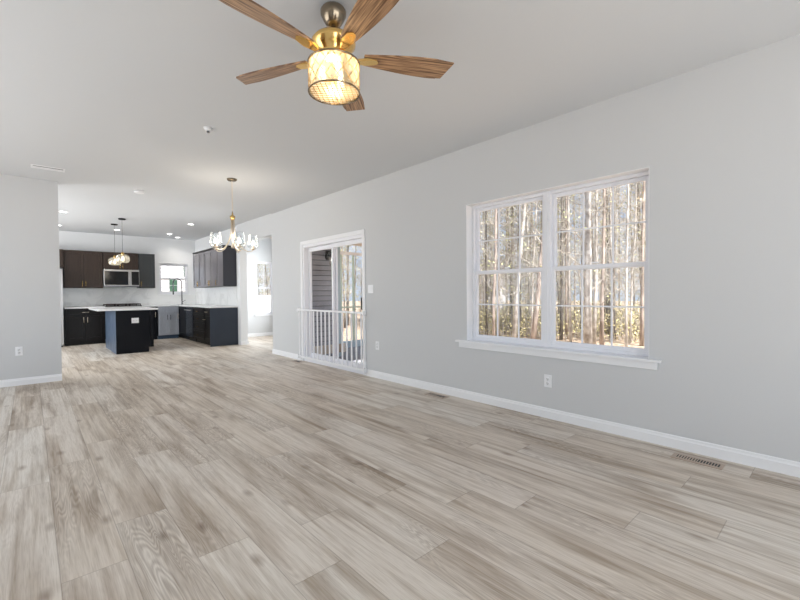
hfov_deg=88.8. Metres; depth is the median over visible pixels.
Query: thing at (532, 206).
tree
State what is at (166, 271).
house
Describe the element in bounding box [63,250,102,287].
upper cabinet
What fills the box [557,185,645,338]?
tree
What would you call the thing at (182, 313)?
base cabinet
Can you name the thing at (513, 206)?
tree
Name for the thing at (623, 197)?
tree
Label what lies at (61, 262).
upper cabinet
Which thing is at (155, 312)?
base cabinet
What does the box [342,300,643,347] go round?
ground
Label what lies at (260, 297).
vinyl fence
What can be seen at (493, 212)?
tree
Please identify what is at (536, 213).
tree
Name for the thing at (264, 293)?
tree
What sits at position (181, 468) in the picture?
floor
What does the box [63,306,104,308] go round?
countertop
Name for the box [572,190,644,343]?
tree
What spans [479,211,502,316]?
tree
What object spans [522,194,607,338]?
tree
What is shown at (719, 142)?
wall
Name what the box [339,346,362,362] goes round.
floor
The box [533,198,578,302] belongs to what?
tree
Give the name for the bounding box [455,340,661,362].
window sill
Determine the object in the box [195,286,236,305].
trim
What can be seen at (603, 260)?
tree
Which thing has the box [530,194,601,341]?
tree
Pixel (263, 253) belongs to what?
wall
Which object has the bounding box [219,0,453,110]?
ceiling fan
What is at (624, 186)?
tree
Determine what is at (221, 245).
crown molding
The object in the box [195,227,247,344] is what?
wall
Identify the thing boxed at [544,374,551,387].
electrical outlet
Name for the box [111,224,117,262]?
pendant light
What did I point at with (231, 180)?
chandelier
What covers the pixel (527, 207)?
tree
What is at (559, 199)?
tree
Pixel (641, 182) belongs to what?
tree
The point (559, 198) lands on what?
tree
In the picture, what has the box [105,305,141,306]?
cooktop
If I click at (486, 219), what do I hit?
tree
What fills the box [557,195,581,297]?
tree
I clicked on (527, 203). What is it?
tree
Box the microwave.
[103,269,138,286]
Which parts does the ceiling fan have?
blade, blade, lamp shade, blade, blade, blade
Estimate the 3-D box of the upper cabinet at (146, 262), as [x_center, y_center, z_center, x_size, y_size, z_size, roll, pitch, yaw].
[-6.828,-0.774,10.977,0.375,0.910,0.362,-1,1,-42]
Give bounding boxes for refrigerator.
[60,269,63,346]
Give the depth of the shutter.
21.47 m
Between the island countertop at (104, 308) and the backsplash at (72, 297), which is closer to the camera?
the island countertop at (104, 308)
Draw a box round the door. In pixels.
[300,229,365,374]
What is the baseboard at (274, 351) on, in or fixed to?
attached to the wall at (719, 142)
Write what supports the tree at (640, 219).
on the ground
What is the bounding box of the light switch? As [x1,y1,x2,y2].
[368,285,372,292]
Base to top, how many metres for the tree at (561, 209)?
16.002 m
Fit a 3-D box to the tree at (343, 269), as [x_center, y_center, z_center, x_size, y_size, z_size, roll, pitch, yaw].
[-3.380,-5.391,23.362,2.887,14.012,3.218,-1,1,-23]
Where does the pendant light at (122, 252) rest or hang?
hanging from the ceiling
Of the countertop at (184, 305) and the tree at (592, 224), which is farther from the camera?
the tree at (592, 224)
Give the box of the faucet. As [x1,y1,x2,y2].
[172,278,184,303]
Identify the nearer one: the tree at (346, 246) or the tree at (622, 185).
the tree at (622, 185)
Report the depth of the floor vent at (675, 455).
2.78 m
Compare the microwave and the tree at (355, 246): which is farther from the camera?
the tree at (355, 246)
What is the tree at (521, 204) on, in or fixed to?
on the ground
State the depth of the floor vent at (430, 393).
4.62 m
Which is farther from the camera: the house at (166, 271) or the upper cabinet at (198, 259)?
the house at (166, 271)
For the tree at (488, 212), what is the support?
on the ground
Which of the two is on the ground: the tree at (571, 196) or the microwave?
the tree at (571, 196)
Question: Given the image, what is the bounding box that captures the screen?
[340,251,362,347]
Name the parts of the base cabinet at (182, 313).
door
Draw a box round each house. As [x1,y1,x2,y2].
[161,266,184,291]
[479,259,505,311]
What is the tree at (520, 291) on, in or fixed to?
on the ground
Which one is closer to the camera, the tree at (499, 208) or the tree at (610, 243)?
the tree at (610, 243)
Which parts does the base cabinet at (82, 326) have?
door, drawer, door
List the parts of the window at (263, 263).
sash, sash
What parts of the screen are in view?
post, rail, rail, post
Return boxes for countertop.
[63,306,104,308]
[88,307,157,310]
[142,304,236,307]
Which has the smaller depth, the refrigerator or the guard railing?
the guard railing
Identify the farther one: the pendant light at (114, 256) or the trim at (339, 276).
the trim at (339, 276)
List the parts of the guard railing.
rail, rail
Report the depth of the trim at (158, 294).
11.56 m
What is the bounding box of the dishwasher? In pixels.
[184,307,196,341]
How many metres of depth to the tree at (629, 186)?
31.71 m
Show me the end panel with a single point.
(223, 321)
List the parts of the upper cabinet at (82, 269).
door, door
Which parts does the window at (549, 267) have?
frame, sash, sash, frame, sash, sash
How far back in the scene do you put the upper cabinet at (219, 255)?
9.50 m
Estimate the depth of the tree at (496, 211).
14.60 m
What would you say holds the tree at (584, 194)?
on the ground
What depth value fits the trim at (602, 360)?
3.62 m
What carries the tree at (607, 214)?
on the ground
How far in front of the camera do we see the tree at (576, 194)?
26.27 m
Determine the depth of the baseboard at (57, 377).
5.43 m
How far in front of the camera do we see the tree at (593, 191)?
20.61 m
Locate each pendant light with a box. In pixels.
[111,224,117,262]
[118,218,125,260]
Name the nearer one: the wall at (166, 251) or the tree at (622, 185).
the wall at (166, 251)
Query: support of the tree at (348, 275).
on the ground
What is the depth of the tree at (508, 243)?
20.93 m
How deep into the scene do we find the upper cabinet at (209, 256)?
10.05 m
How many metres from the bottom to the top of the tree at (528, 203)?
11.626 m
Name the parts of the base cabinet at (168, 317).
door, door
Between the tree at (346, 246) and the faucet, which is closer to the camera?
the faucet
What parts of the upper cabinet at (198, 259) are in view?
door, door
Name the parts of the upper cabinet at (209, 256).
door, door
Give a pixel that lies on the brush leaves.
(500, 309)
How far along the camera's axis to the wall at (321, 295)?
9.24 m
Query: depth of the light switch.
5.71 m
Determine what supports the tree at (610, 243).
on the ground
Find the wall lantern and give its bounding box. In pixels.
[325,250,330,264]
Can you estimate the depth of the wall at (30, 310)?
5.42 m
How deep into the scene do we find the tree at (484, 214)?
19.70 m
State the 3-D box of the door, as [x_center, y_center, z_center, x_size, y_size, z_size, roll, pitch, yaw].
[-1.054,0.028,6.540,0.176,2.080,1.850,-1,1,-42]
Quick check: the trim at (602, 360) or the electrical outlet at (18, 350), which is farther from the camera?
the electrical outlet at (18, 350)
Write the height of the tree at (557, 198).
8.763 m
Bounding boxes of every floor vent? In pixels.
[425,392,448,398]
[670,452,724,469]
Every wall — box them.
[0,174,61,379]
[59,231,195,340]
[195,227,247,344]
[236,34,799,461]
[247,238,272,333]
[312,249,332,355]
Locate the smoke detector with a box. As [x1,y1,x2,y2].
[134,190,143,193]
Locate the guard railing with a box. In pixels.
[297,308,366,372]
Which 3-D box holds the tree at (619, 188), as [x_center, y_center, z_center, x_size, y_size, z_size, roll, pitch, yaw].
[17.957,-4.428,32.795,2.417,11.416,2.958,-1,1,-28]
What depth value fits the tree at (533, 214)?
28.24 m
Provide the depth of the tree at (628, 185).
12.22 m
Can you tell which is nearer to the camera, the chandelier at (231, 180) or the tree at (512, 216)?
the chandelier at (231, 180)
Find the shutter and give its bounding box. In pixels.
[170,279,176,290]
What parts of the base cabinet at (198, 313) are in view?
drawer, drawer, drawer, drawer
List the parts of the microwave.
door glass, control panel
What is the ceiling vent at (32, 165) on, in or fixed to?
in the ceiling
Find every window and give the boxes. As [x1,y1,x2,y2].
[159,263,187,293]
[256,261,272,314]
[466,167,648,358]
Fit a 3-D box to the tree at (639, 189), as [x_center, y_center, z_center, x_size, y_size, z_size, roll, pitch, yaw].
[14.143,-6.810,23.307,3.801,16.551,3.410,-1,1,-3]
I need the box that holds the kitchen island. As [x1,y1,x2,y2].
[105,310,153,353]
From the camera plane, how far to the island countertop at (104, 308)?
8.41 m
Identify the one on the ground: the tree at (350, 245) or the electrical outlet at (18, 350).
the tree at (350, 245)
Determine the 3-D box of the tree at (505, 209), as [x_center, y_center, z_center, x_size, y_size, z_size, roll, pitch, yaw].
[6.271,-5.070,25.821,3.401,13.128,2.779,0,1,2]
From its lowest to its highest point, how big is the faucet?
0.735 m
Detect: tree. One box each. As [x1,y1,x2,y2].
[257,264,269,294]
[257,265,269,292]
[257,265,269,294]
[340,245,361,318]
[341,246,361,327]
[342,245,361,324]
[342,246,359,305]
[344,246,361,310]
[344,247,361,311]
[479,207,518,335]
[479,208,506,314]
[479,210,506,318]
[479,210,524,334]
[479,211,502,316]
[479,212,506,308]
[479,212,509,317]
[479,214,517,323]
[479,221,494,307]
[480,202,540,336]
[480,207,558,335]
[480,208,525,309]
[480,209,514,321]
[480,212,501,307]
[482,202,531,326]
[482,205,539,329]
[482,206,530,328]
[483,206,538,303]
[486,201,541,337]
[487,203,574,333]
[488,214,516,303]
[494,201,560,322]
[497,204,521,301]
[503,201,567,325]
[505,203,540,321]
[506,198,584,296]
[506,201,538,321]
[506,214,538,318]
[507,207,530,316]
[509,201,575,302]
[513,206,540,312]
[514,203,567,338]
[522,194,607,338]
[524,192,606,339]
[525,198,580,333]
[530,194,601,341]
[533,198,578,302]
[539,189,631,343]
[539,196,583,301]
[556,199,577,322]
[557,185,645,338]
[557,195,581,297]
[557,196,581,319]
[557,200,584,312]
[558,192,619,300]
[558,194,584,331]
[560,185,644,344]
[563,194,624,330]
[570,194,599,304]
[570,195,600,315]
[571,185,631,302]
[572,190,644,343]
[573,186,644,339]
[575,183,645,337]
[577,182,642,333]
[578,191,636,328]
[579,188,628,303]
[580,183,645,346]
[581,190,618,311]
[591,183,645,343]
[606,185,638,314]
[606,188,635,301]
[608,181,645,345]
[608,182,645,299]
[609,182,645,323]
[617,197,639,309]
[618,182,645,298]
[618,186,640,304]
[620,183,645,291]
[620,186,637,295]
[624,189,645,280]
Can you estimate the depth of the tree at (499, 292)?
16.98 m
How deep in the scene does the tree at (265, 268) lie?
28.40 m
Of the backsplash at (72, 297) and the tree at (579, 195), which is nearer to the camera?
the backsplash at (72, 297)
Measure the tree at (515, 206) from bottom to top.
15.918 m
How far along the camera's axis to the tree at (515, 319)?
15.39 m
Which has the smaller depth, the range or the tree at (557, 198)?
the range
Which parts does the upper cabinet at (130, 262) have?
door, door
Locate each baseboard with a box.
[0,374,61,387]
[248,332,272,336]
[272,349,301,359]
[366,369,799,477]
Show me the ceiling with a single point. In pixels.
(120, 96)
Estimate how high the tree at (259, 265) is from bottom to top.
10.167 m
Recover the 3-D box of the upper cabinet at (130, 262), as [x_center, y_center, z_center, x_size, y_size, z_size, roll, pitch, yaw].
[-7.255,-1.000,10.589,0.762,0.440,0.362,-1,1,-42]
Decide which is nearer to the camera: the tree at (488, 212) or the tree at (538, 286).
the tree at (538, 286)
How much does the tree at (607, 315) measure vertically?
16.586 m
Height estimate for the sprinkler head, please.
0.045 m
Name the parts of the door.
fixed panel, sliding panel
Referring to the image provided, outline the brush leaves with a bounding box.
[479,298,639,342]
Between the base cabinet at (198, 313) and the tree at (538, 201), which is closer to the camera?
the base cabinet at (198, 313)
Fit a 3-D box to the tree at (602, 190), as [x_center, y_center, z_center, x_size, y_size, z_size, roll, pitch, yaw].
[12.621,-4.827,26.011,2.652,12.527,3.245,0,1,43]
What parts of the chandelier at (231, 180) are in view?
arm, arm, arm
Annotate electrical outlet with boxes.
[15,347,22,355]
[132,318,138,322]
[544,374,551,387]
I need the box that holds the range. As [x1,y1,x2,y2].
[103,303,141,339]
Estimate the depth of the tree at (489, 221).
35.92 m
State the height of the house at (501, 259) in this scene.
5.300 m
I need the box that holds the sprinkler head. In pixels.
[203,126,212,132]
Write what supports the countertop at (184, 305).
on the base cabinet at (182, 313)
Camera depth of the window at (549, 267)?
3.85 m
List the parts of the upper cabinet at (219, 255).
door, end panel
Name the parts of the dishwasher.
door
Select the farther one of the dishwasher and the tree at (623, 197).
the tree at (623, 197)
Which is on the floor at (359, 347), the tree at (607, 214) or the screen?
the screen
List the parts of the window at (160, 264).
sash, sash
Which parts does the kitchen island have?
seating panel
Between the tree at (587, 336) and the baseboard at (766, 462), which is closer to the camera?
the baseboard at (766, 462)
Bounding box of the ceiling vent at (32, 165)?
[31,164,64,172]
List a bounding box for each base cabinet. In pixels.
[63,308,105,345]
[153,307,157,338]
[158,306,178,338]
[178,306,189,339]
[193,307,208,344]
[202,308,209,344]
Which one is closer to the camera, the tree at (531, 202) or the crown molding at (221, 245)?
the crown molding at (221, 245)
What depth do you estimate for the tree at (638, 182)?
19.25 m
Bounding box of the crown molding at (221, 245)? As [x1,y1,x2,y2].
[192,245,230,253]
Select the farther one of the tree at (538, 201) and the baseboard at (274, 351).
the tree at (538, 201)
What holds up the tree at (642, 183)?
on the ground
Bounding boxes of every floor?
[0,335,799,599]
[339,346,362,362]
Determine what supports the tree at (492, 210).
on the ground
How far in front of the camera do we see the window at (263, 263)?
11.59 m
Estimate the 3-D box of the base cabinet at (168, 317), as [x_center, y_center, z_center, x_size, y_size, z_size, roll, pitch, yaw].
[-6.397,0.604,11.177,0.500,0.870,0.662,-1,1,-42]
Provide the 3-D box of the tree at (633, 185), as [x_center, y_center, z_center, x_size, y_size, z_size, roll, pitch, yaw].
[15.975,-5.534,29.925,2.834,13.753,3.159,-1,1,-32]
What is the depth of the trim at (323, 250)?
9.24 m
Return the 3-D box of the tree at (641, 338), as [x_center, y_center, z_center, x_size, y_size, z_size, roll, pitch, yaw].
[8.907,-6.106,14.425,3.176,15.522,3.959,-1,1,-5]
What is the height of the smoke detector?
0.035 m
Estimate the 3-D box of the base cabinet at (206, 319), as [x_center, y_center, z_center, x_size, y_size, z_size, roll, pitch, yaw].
[-4.195,0.612,9.519,0.646,0.870,0.415,-1,1,-42]
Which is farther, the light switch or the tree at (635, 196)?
the tree at (635, 196)
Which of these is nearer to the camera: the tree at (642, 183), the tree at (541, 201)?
the tree at (541, 201)
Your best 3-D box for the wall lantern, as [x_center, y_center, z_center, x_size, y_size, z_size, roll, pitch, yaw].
[-1.568,-0.963,9.233,0.240,0.344,0.385,-1,1,-42]
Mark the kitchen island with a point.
(123, 336)
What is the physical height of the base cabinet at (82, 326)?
0.870 m
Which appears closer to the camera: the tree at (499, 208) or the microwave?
the microwave
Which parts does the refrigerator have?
door, freezer drawer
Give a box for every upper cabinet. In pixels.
[59,249,63,268]
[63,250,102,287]
[102,252,138,269]
[137,253,154,287]
[193,252,211,287]
[204,249,216,286]
[215,247,236,286]
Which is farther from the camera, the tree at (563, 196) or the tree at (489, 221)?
the tree at (489, 221)
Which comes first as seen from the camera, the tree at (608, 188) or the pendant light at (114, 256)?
the pendant light at (114, 256)
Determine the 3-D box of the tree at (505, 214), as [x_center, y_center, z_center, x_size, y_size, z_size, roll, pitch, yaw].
[9.153,-6.064,34.675,3.044,14.776,3.394,-1,1,-42]
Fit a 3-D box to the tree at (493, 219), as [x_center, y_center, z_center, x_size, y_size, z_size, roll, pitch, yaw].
[5.398,-2.811,24.512,2.859,8.666,2.858,0,1,28]
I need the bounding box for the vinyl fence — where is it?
[258,295,270,312]
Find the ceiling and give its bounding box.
[0,0,799,240]
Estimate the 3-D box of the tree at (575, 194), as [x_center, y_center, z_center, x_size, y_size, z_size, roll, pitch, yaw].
[8.405,-4.345,19.894,2.909,11.831,2.552,-1,1,-34]
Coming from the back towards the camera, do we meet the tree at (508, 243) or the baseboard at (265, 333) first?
the tree at (508, 243)
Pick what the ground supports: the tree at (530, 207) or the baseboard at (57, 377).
the tree at (530, 207)
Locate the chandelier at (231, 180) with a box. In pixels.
[209,178,258,252]
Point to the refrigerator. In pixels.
(61, 270)
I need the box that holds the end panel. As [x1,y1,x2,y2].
[210,307,237,346]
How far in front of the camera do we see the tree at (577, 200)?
32.04 m
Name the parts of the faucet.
spout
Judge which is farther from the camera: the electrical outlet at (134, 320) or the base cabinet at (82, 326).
the base cabinet at (82, 326)
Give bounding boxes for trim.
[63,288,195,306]
[158,294,189,294]
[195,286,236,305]
[312,250,332,355]
[338,247,340,356]
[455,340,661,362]
[459,342,657,369]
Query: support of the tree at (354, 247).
on the ground
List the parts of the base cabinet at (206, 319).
drawer, door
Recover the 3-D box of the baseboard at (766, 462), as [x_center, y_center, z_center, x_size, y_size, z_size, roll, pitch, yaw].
[1.813,1.050,3.279,0.016,0.093,6.815,-1,1,-42]
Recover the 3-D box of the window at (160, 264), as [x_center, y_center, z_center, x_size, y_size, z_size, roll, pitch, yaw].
[-6.475,-0.604,11.660,0.730,0.850,0.070,-1,1,-42]

